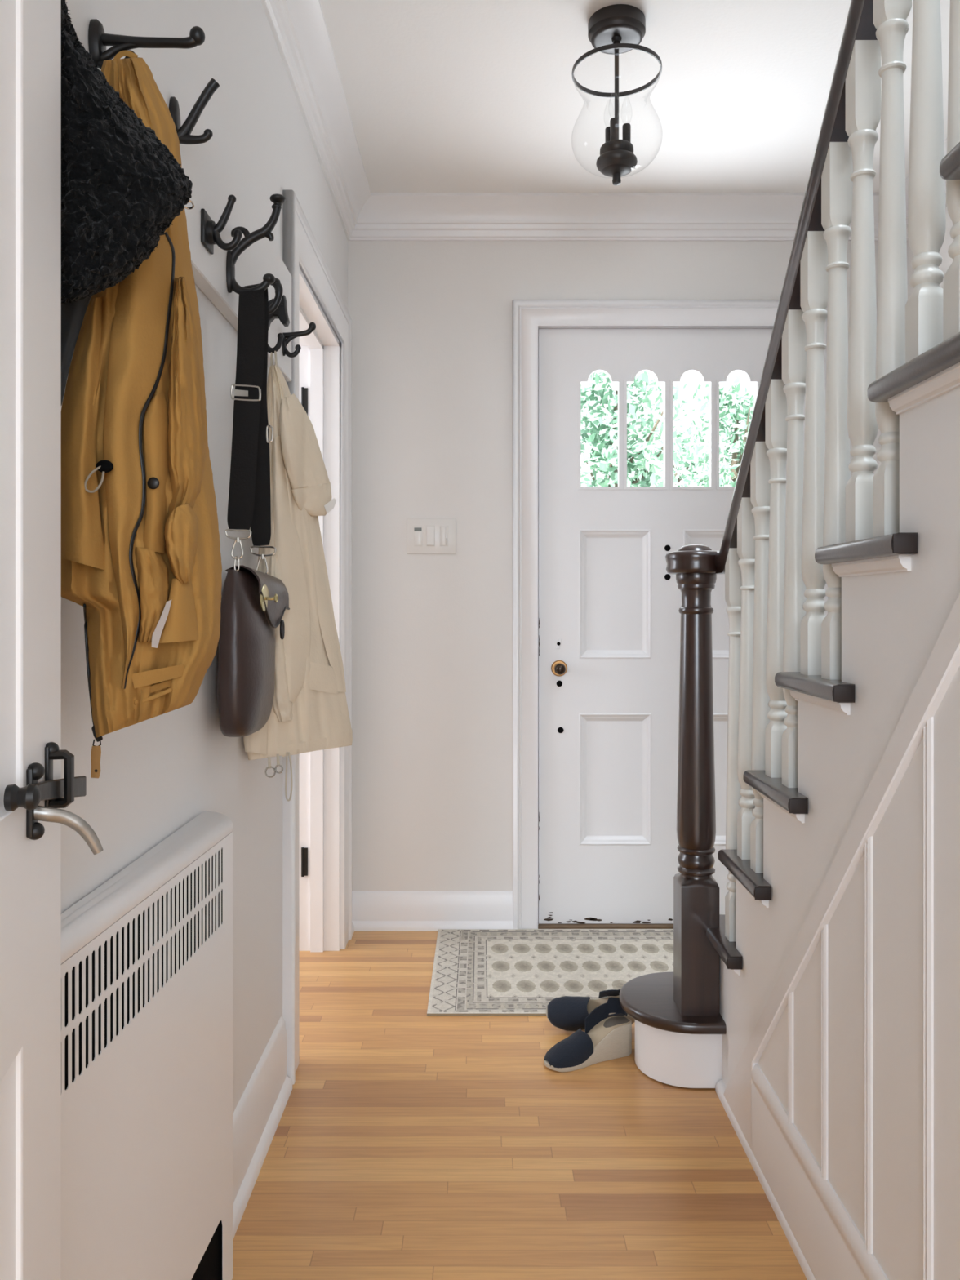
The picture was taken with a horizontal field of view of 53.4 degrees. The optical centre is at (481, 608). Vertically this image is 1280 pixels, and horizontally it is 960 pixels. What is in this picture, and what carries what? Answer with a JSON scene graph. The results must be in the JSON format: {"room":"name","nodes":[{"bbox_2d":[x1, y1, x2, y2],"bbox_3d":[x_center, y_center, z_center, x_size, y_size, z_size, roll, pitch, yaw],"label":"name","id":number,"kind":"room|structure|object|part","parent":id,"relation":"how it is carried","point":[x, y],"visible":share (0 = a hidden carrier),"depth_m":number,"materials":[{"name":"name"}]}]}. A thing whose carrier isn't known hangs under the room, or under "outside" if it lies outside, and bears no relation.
{"room":"entrance hallway","nodes":[
{"label":"entrance hallway","id":0,"kind":"room"},
{"bbox_2d":[61,50,222,777],"bbox_3d":[-0.358,-0.220,0.994,0.144,0.783,0.254,0,0,0],"label":"jacket","id":1,"kind":"object","parent":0,"point":[141,556],"visible":0.84,"depth_m":0.93,"materials":[{"name":"fabric"}]},
{"bbox_2d":[61,0,347,1113],"bbox_3d":[-0.520,-0.145,1.635,0.130,2.470,3.570,0,0,0],"label":"wall","id":2,"kind":"structure","parent":0,"point":[157,774],"depth_m":1.72,"materials":[{"name":"white paint"}]},
{"bbox_2d":[0,0,102,1279],"bbox_3d":[-0.259,0.069,0.412,0.082,2.018,0.779,0,0,-11],"label":"door","id":3,"kind":"structure","parent":2,"relation":"in","point":[33,793],"depth_m":0.66,"materials":[{"name":"white paint"}]},
{"bbox_3d":[-0.272,-0.163,0.387,0.029,0.585,0.511,0,0,-11],"label":"panel","id":4,"kind":"part","parent":3,"relation":"part of","materials":[{"name":"white paint"}]},
{"bbox_3d":[-0.272,0.593,0.387,0.029,0.595,0.511,0,0,-11],"label":"panel","id":5,"kind":"part","parent":3,"relation":"part of","materials":[{"name":"white paint"}]},
{"bbox_3d":[-0.291,0.120,0.608,0.019,0.017,0.017,0,0,-11],"label":"pivot knob","id":6,"kind":"part","parent":3,"relation":"part of","materials":[{"name":"black metal"}]},
{"bbox_3d":[-0.288,0.154,0.665,0.046,0.038,0.006,0,0,-24],"label":"lever handle","id":7,"kind":"part","parent":3,"relation":"part of","materials":[{"name":"metal"}]},
{"bbox_2d":[65,0,291,381],"bbox_3d":[-0.443,-0.635,1.308,0.025,0.240,1.715,0,0,0],"label":"board","id":8,"kind":"object","parent":2,"relation":"attached to","point":[212,179],"visible":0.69,"depth_m":1.50,"materials":[{"name":"white paint"}]},
{"bbox_2d":[88,18,204,69],"bbox_3d":[-0.368,-0.623,1.056,0.124,0.057,0.026,0,0,0],"label":"coat hook","id":9,"kind":"object","parent":8,"relation":"attached to","point":[98,41],"visible":0.83,"depth_m":1.05,"materials":[{"name":"black metal"}]},
{"bbox_3d":[-0.424,-0.625,1.056,0.012,0.052,0.026,0,0,0],"label":"plate","id":10,"kind":"part","parent":9,"relation":"part of","materials":[{"name":"black metal"}]},
{"bbox_3d":[-0.406,-0.606,1.056,0.048,0.022,0.012,0,0,0],"label":"arm","id":11,"kind":"part","parent":9,"relation":"part of","materials":[{"name":"black metal"}]},
{"bbox_3d":[-0.368,-0.632,1.056,0.124,0.023,0.017,0,0,0],"label":"arm","id":12,"kind":"part","parent":9,"relation":"part of","materials":[{"name":"black metal"}]},
{"bbox_2d":[168,78,219,144],"bbox_3d":[-0.398,-0.688,1.325,0.069,0.095,0.028,0,0,0],"label":"coat hook","id":13,"kind":"object","parent":8,"relation":"attached to","point":[184,132],"visible":0.88,"depth_m":1.32,"materials":[{"name":"black metal"}]},
{"bbox_3d":[-0.425,-0.675,1.325,0.010,0.070,0.028,0,0,0],"label":"plate","id":14,"kind":"part","parent":13,"relation":"part of","materials":[{"name":"black metal"}]},
{"bbox_3d":[-0.402,-0.655,1.325,0.058,0.020,0.014,0,0,0],"label":"arm","id":15,"kind":"part","parent":13,"relation":"part of","materials":[{"name":"black metal"}]},
{"bbox_2d":[200,194,242,254],"bbox_3d":[-0.405,-0.601,1.487,0.064,0.086,0.052,0,0,0],"label":"coat hook","id":16,"kind":"object","parent":8,"relation":"attached to","point":[210,231],"visible":1,"depth_m":1.48,"materials":[{"name":"black metal"}]},
{"bbox_3d":[-0.427,-0.587,1.487,0.005,0.052,0.052,0,0,0],"label":"plate","id":17,"kind":"part","parent":16,"relation":"part of","materials":[{"name":"black metal"}]},
{"bbox_3d":[-0.402,-0.613,1.487,0.040,0.064,0.013,0,0,0],"label":"arm","id":18,"kind":"part","parent":16,"relation":"part of","materials":[{"name":"black metal"}]},
{"bbox_3d":[-0.397,-0.574,1.487,0.048,0.032,0.014,0,0,0],"label":"arm","id":19,"kind":"part","parent":16,"relation":"part of","materials":[{"name":"black metal"}]},
{"bbox_2d":[226,193,285,294],"bbox_3d":[-0.385,-0.616,1.620,0.106,0.172,0.026,0,0,0],"label":"coat hook","id":20,"kind":"object","parent":8,"relation":"attached to","point":[277,199],"visible":0.98,"depth_m":1.61,"materials":[{"name":"black metal"}]},
{"bbox_3d":[-0.425,-0.572,1.620,0.010,0.072,0.026,0,0,0],"label":"plate","id":21,"kind":"part","parent":20,"relation":"part of","materials":[{"name":"black metal"}]},
{"bbox_2d":[217,283,289,737],"bbox_3d":[-0.396,-0.174,1.673,0.089,0.784,0.244,0,0,0],"label":"crossbody bag","id":22,"kind":"object","parent":20,"relation":"hanging from","point":[254,602],"visible":0.98,"depth_m":1.60,"materials":[{"name":"brown leather"}]},
{"bbox_3d":[-0.393,-0.555,1.620,0.085,0.049,0.021,0,0,0],"label":"arm","id":23,"kind":"part","parent":20,"relation":"part of","materials":[{"name":"black metal"}]},
{"bbox_3d":[-0.385,-0.639,1.620,0.106,0.127,0.026,0,0,0],"label":"arm","id":24,"kind":"part","parent":20,"relation":"part of","materials":[{"name":"black metal"}]},
{"bbox_2d":[268,277,283,314],"bbox_3d":[-0.403,-0.572,1.800,0.057,0.104,0.024,0,0,0],"label":"coat hook","id":25,"kind":"object","parent":8,"relation":"attached to","point":[278,288],"visible":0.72,"depth_m":1.79,"materials":[{"name":"black metal"}]},
{"bbox_2d":[267,294,289,353],"bbox_3d":[-0.407,-0.559,1.870,0.062,0.118,0.032,0,0,0],"label":"coat hook","id":26,"kind":"object","parent":8,"relation":"attached to","point":[281,313],"visible":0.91,"depth_m":1.86,"materials":[{"name":"black metal"}]},
{"bbox_3d":[-0.413,-0.524,1.870,0.051,0.048,0.012,0,0,0],"label":"arm","id":27,"kind":"part","parent":26,"relation":"part of","materials":[{"name":"black metal"}]},
{"bbox_2d":[243,351,352,801],"bbox_3d":[-0.360,-0.070,1.917,0.111,0.883,0.305,0,0,34],"label":"coat","id":28,"kind":"object","parent":26,"relation":"hanging from","point":[309,712],"visible":0.83,"depth_m":1.87,"materials":[{"name":"fabric"}]},
{"bbox_3d":[-0.365,-0.077,1.857,0.022,0.520,0.102,0,0,41],"label":"panel","id":29,"kind":"part","parent":28,"relation":"part of","materials":[{"name":"beige fabric"}]},
{"bbox_2d":[282,322,315,357],"bbox_3d":[-0.397,-0.583,2.070,0.077,0.077,0.020,0,0,0],"label":"coat hook","id":30,"kind":"object","parent":8,"relation":"attached to","point":[289,335],"visible":0.98,"depth_m":2.06,"materials":[{"name":"black metal"}]},
{"bbox_3d":[-0.427,-0.572,2.070,0.005,0.048,0.020,0,0,0],"label":"plate","id":31,"kind":"part","parent":30,"relation":"part of","materials":[{"name":"black metal"}]},
{"bbox_3d":[-0.413,-0.561,2.070,0.045,0.034,0.013,0,0,0],"label":"arm","id":32,"kind":"part","parent":30,"relation":"part of","materials":[{"name":"black metal"}]},
{"bbox_3d":[-0.397,-0.604,2.070,0.076,0.035,0.015,0,0,0],"label":"arm","id":33,"kind":"part","parent":30,"relation":"part of","materials":[{"name":"black metal"}]},
{"bbox_2d":[232,1016,292,1239],"bbox_3d":[-0.442,1.008,1.875,0.026,0.165,0.611,0,0,0],"label":"baseboard","id":34,"kind":"structure","parent":2,"relation":"attached to","point":[257,1115],"depth_m":1.89,"materials":[{"name":"white paint"}]},
{"bbox_2d":[260,0,370,240],"bbox_3d":[-0.411,-1.317,1.612,0.088,0.126,3.284,0,0,0],"label":"trim","id":35,"kind":"structure","parent":2,"relation":"attached to","point":[299,28],"depth_m":2.45,"materials":[{"name":"white paint"}]},
{"bbox_2d":[282,190,351,1084],"bbox_3d":[-0.509,0.066,2.675,0.161,2.049,0.978,0,0,0],"label":"door frame","id":36,"kind":"structure","parent":2,"relation":"attached to","point":[300,248],"depth_m":3.04,"materials":[{"name":"white paint"}]},
{"bbox_2d":[351,922,354,937],"bbox_3d":[-0.442,1.026,3.209,0.026,0.128,0.089,0,0,0],"label":"baseboard","id":37,"kind":"structure","parent":2,"relation":"attached to","point":[353,926],"depth_m":3.20,"materials":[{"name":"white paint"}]},
{"bbox_2d":[231,931,807,1279],"bbox_3d":[-0.550,1.120,0.160,4.300,0.060,6.520,0,0,0],"label":"floor","id":38,"kind":"structure","parent":0,"point":[407,1143],"depth_m":1.89,"materials":[{"name":"brown wood"}]},
{"bbox_2d":[61,810,233,1279],"bbox_3d":[-0.428,0.709,1.048,0.050,0.762,1.022,0,0,0],"label":"radiator cover","id":39,"kind":"object","parent":38,"relation":"on","point":[147,954],"visible":0.81,"depth_m":1.21,"materials":[{"name":"white paint"}]},
{"bbox_2d":[426,928,673,1015],"bbox_3d":[0.447,1.087,2.894,1.186,0.006,0.676,0,0,0],"label":"rug","id":40,"kind":"object","parent":38,"relation":"on","point":[476,971],"visible":0.6,"depth_m":2.90,"materials":[{"name":"beige fabric"}]},
{"bbox_2d":[543,997,631,1071],"bbox_3d":[0.256,1.026,2.318,0.236,0.126,0.084,0,0,-28],"label":"shoe","id":41,"kind":"object","parent":38,"relation":"on","point":[604,1038],"visible":0.99,"depth_m":2.31,"materials":[{"name":"fabric"}]},
{"bbox_2d":[546,989,635,1031],"bbox_3d":[0.283,1.022,2.438,0.238,0.133,0.133,0,0,6],"label":"shoe","id":42,"kind":"object","parent":38,"relation":"on","point":[566,1013],"visible":0.69,"depth_m":2.45,"materials":[{"name":"fabric"}]},
{"bbox_2d":[537,921,673,928],"bbox_3d":[0.640,1.084,3.328,0.924,0.012,0.172,0,0,0],"label":"threshold","id":43,"kind":"object","parent":38,"relation":"on","point":[540,926],"visible":0.24,"depth_m":3.25,"materials":[{"name":"brown wood"}]},
{"bbox_2d":[619,0,959,1279],"bbox_3d":[0.890,-0.353,1.114,1.119,2.885,2.652,0,0,0],"label":"staircase","id":44,"kind":"structure","parent":38,"relation":"on","point":[820,1011],"depth_m":1.43,"materials":[{"name":"white paint"}]},
{"bbox_3d":[0.498,0.421,2.215,0.092,1.012,0.092,0,0,0],"label":"post","id":45,"kind":"part","parent":44,"relation":"part of","materials":[{"name":"brown wood"}]},
{"bbox_3d":[0.537,0.762,2.127,0.016,0.020,0.232,0,0,0],"label":"cove moulding","id":46,"kind":"part","parent":44,"relation":"part of","materials":[{"name":"white paint"}]},
{"bbox_3d":[0.537,0.557,1.927,0.016,0.020,0.232,0,0,0],"label":"cove moulding","id":47,"kind":"part","parent":44,"relation":"part of","materials":[{"name":"white paint"}]},
{"bbox_3d":[0.537,1.077,1.065,0.016,0.025,2.190,0,0,0],"label":"shoe moulding","id":48,"kind":"part","parent":44,"relation":"part of","materials":[{"name":"white paint"}]},
{"bbox_3d":[0.537,0.352,1.727,0.016,0.020,0.232,0,0,0],"label":"cove moulding","id":49,"kind":"part","parent":44,"relation":"part of","materials":[{"name":"white paint"}]},
{"bbox_3d":[0.547,-0.938,1.339,0.085,1.715,1.777,0,0,0],"label":"handrail","id":50,"kind":"part","parent":44,"relation":"part of","materials":[{"name":"brown wood"}]},
{"bbox_3d":[0.537,0.147,1.527,0.016,0.020,0.232,0,0,0],"label":"cove moulding","id":51,"kind":"part","parent":44,"relation":"part of","materials":[{"name":"white paint"}]},
{"bbox_3d":[0.560,-0.206,1.107,0.030,2.592,2.275,0,0,0],"label":"stringer panel","id":52,"kind":"part","parent":44,"relation":"part of","materials":[{"name":"white paint"}]},
{"bbox_3d":[0.540,-0.032,1.052,0.014,2.244,2.144,0,0,0],"label":"sloping rail","id":53,"kind":"part","parent":44,"relation":"part of","materials":[{"name":"white paint"}]},
{"bbox_3d":[0.537,-0.058,1.327,0.016,0.020,0.232,0,0,0],"label":"cove moulding","id":54,"kind":"part","parent":44,"relation":"part of","materials":[{"name":"white paint"}]},
{"bbox_3d":[0.537,-0.263,1.127,0.016,0.020,0.232,0,0,0],"label":"cove moulding","id":55,"kind":"part","parent":44,"relation":"part of","materials":[{"name":"white paint"}]},
{"bbox_2d":[347,240,881,891],"bbox_3d":[0.573,-0.145,3.337,2.055,2.470,0.166,0,0,0],"label":"wall","id":56,"kind":"structure","parent":0,"point":[432,321],"depth_m":3.25,"materials":[{"name":"white paint"}]},
{"bbox_2d":[407,518,456,553],"bbox_3d":[-0.170,-0.247,3.248,0.167,0.120,0.012,0,0,0],"label":"light switch","id":57,"kind":"object","parent":56,"relation":"attached to","point":[424,535],"visible":1,"depth_m":3.25,"materials":[{"name":"white plastic"}]},
{"bbox_3d":[-0.216,-0.247,3.248,0.029,0.070,0.003,0,0,0],"label":"frame","id":58,"kind":"part","parent":57,"relation":"part of","materials":[{"name":"white plastic"}]},
{"bbox_3d":[-0.173,-0.247,3.248,0.029,0.070,0.003,0,0,0],"label":"frame","id":59,"kind":"part","parent":57,"relation":"part of","materials":[{"name":"white plastic"}]},
{"bbox_3d":[-0.127,-0.247,3.248,0.029,0.070,0.003,0,0,0],"label":"frame","id":60,"kind":"part","parent":57,"relation":"part of","materials":[{"name":"white plastic"}]},
{"bbox_2d":[351,891,513,931],"bbox_3d":[0.497,1.026,3.241,1.905,0.128,0.026,0,0,0],"label":"baseboard","id":61,"kind":"structure","parent":56,"relation":"attached to","point":[371,911],"depth_m":3.24,"materials":[{"name":"white paint"}]},
{"bbox_2d":[348,192,879,240],"bbox_3d":[0.497,-1.317,3.210,1.905,0.126,0.088,0,0,0],"label":"trim","id":62,"kind":"structure","parent":56,"relation":"attached to","point":[384,216],"depth_m":3.21,"materials":[{"name":"white paint"}]},
{"bbox_2d":[537,328,786,924],"bbox_3d":[0.640,0.060,3.255,0.888,2.032,0.102,0,0,0],"label":"door","id":63,"kind":"structure","parent":56,"relation":"in","point":[609,616],"depth_m":3.26,"materials":[{"name":"white paint"}]},
{"bbox_3d":[0.266,0.203,3.260,0.055,0.055,0.008,0,0,0],"label":"knob","id":64,"kind":"part","parent":63,"relation":"part of","materials":[{"name":"gold metal"}]},
{"bbox_3d":[0.457,0.583,3.272,0.246,0.449,0.027,0,0,0],"label":"panel","id":65,"kind":"part","parent":63,"relation":"part of","materials":[{"name":"white paint"}]},
{"bbox_3d":[0.457,-0.051,3.272,0.246,0.441,0.027,0,0,0],"label":"panel","id":66,"kind":"part","parent":63,"relation":"part of","materials":[{"name":"white paint"}]},
{"bbox_3d":[0.813,-0.051,3.272,0.246,0.441,0.027,0,0,0],"label":"panel","id":67,"kind":"part","parent":63,"relation":"part of","materials":[{"name":"white paint"}]},
{"bbox_3d":[0.813,0.583,3.272,0.246,0.449,0.027,0,0,0],"label":"panel","id":68,"kind":"part","parent":63,"relation":"part of","materials":[{"name":"white paint"}]},
{"bbox_2d":[512,299,828,928],"bbox_3d":[0.640,0.022,3.321,1.068,2.136,0.186,0,0,0],"label":"door frame","id":69,"kind":"structure","parent":56,"relation":"attached to","point":[528,315],"depth_m":3.24,"materials":[{"name":"white paint"}]},
{"bbox_2d":[320,0,950,192],"bbox_3d":[-0.550,-1.430,0.160,4.300,0.100,6.520,0,0,0],"label":"ceiling","id":70,"kind":"structure","parent":0,"point":[442,95],"depth_m":2.56,"materials":[{"name":"white paint"}]},
{"bbox_2d":[572,4,662,185],"bbox_3d":[0.318,-1.188,2.245,0.212,0.384,0.212,0,0,0],"label":"ceiling light","id":71,"kind":"object","parent":70,"relation":"attached to","point":[615,29],"visible":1,"depth_m":2.22,"materials":[{"name":"brown metal"}]},
{"bbox_3d":[0.318,-1.205,2.245,0.017,0.270,0.017,0,0,0],"label":"stem","id":72,"kind":"part","parent":71,"relation":"part of","materials":[{"name":"brown metal"}]},
{"bbox_2d":[595,97,637,185],"bbox_3d":[0.318,-1.103,2.245,0.096,0.213,0.096,0,0,0],"label":"socket","id":73,"kind":"object","parent":71,"relation":"on","point":[616,159],"depth_m":2.22,"materials":[{"name":"black metal"}]},
{"bbox_3d":[0.318,-1.143,2.245,0.212,0.231,0.212,0,0,0],"label":"lamp shade","id":74,"kind":"part","parent":71,"relation":"part of","materials":[{"name":"clear glass"}]},
{"bbox_2d":[906,206,954,298],"bbox_3d":[1.510,-1.410,1.635,0.120,5.000,3.570,0,0,0],"label":"wall","id":75,"kind":"structure","parent":0,"point":[947,260],"depth_m":2.99,"materials":[{"name":"white paint"}]},
{"bbox_2d":[905,137,946,240],"bbox_3d":[1.406,-1.317,2.677,0.088,0.126,1.154,0,0,0],"label":"trim","id":76,"kind":"structure","parent":75,"relation":"attached to","point":[945,139],"depth_m":3.09,"materials":[{"name":"white paint"}]},
{"label":"outside","id":77,"kind":"structure","parent":0,"visible":0},
{"bbox_3d":[1.000,1.175,21.725,30.000,0.070,36.550,0,0,0],"label":"ground","id":78,"kind":"structure","parent":77,"visible":0},
{"bbox_2d":[581,371,724,486],"bbox_3d":[1.411,-1.044,10.665,2.476,4.379,2.291,0,0,0],"label":"leafy tree","id":79,"kind":"object","parent":78,"relation":"on","point":[606,437],"visible":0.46,"depth_m":10.27,"materials":[{"name":"green plant"}]},
{"bbox_2d":[607,402,730,486],"bbox_3d":[3.135,-1.204,15.243,2.476,4.699,2.588,0,0,33],"label":"leafy tree","id":80,"kind":"object","parent":78,"relation":"on","point":[682,446],"visible":0.06,"depth_m":15.21,"materials":[{"name":"green plant"}]},
{"bbox_2d":[659,371,754,486],"bbox_3d":[3.267,-1.016,12.693,2.168,4.324,2.798,0,0,-36],"label":"leafy tree","id":81,"kind":"object","parent":78,"relation":"on","point":[742,411],"visible":0.19,"depth_m":12.39,"materials":[{"name":"green plant"}]},
{"bbox_3d":[-0.403,-0.630,0.870,0.058,0.060,0.026,0,0,0],"label":"coat hook","id":82,"kind":"object","parent":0,"visible":0},
{"bbox_2d":[61,0,194,405],"bbox_3d":[-0.319,-0.392,0.844,0.127,0.433,0.112,0,0,-19],"label":"fleece","id":83,"kind":"object","parent":82,"relation":"hanging from","point":[122,188],"visible":0.73,"depth_m":0.80,"materials":[{"name":"black fabric"}]}
]}

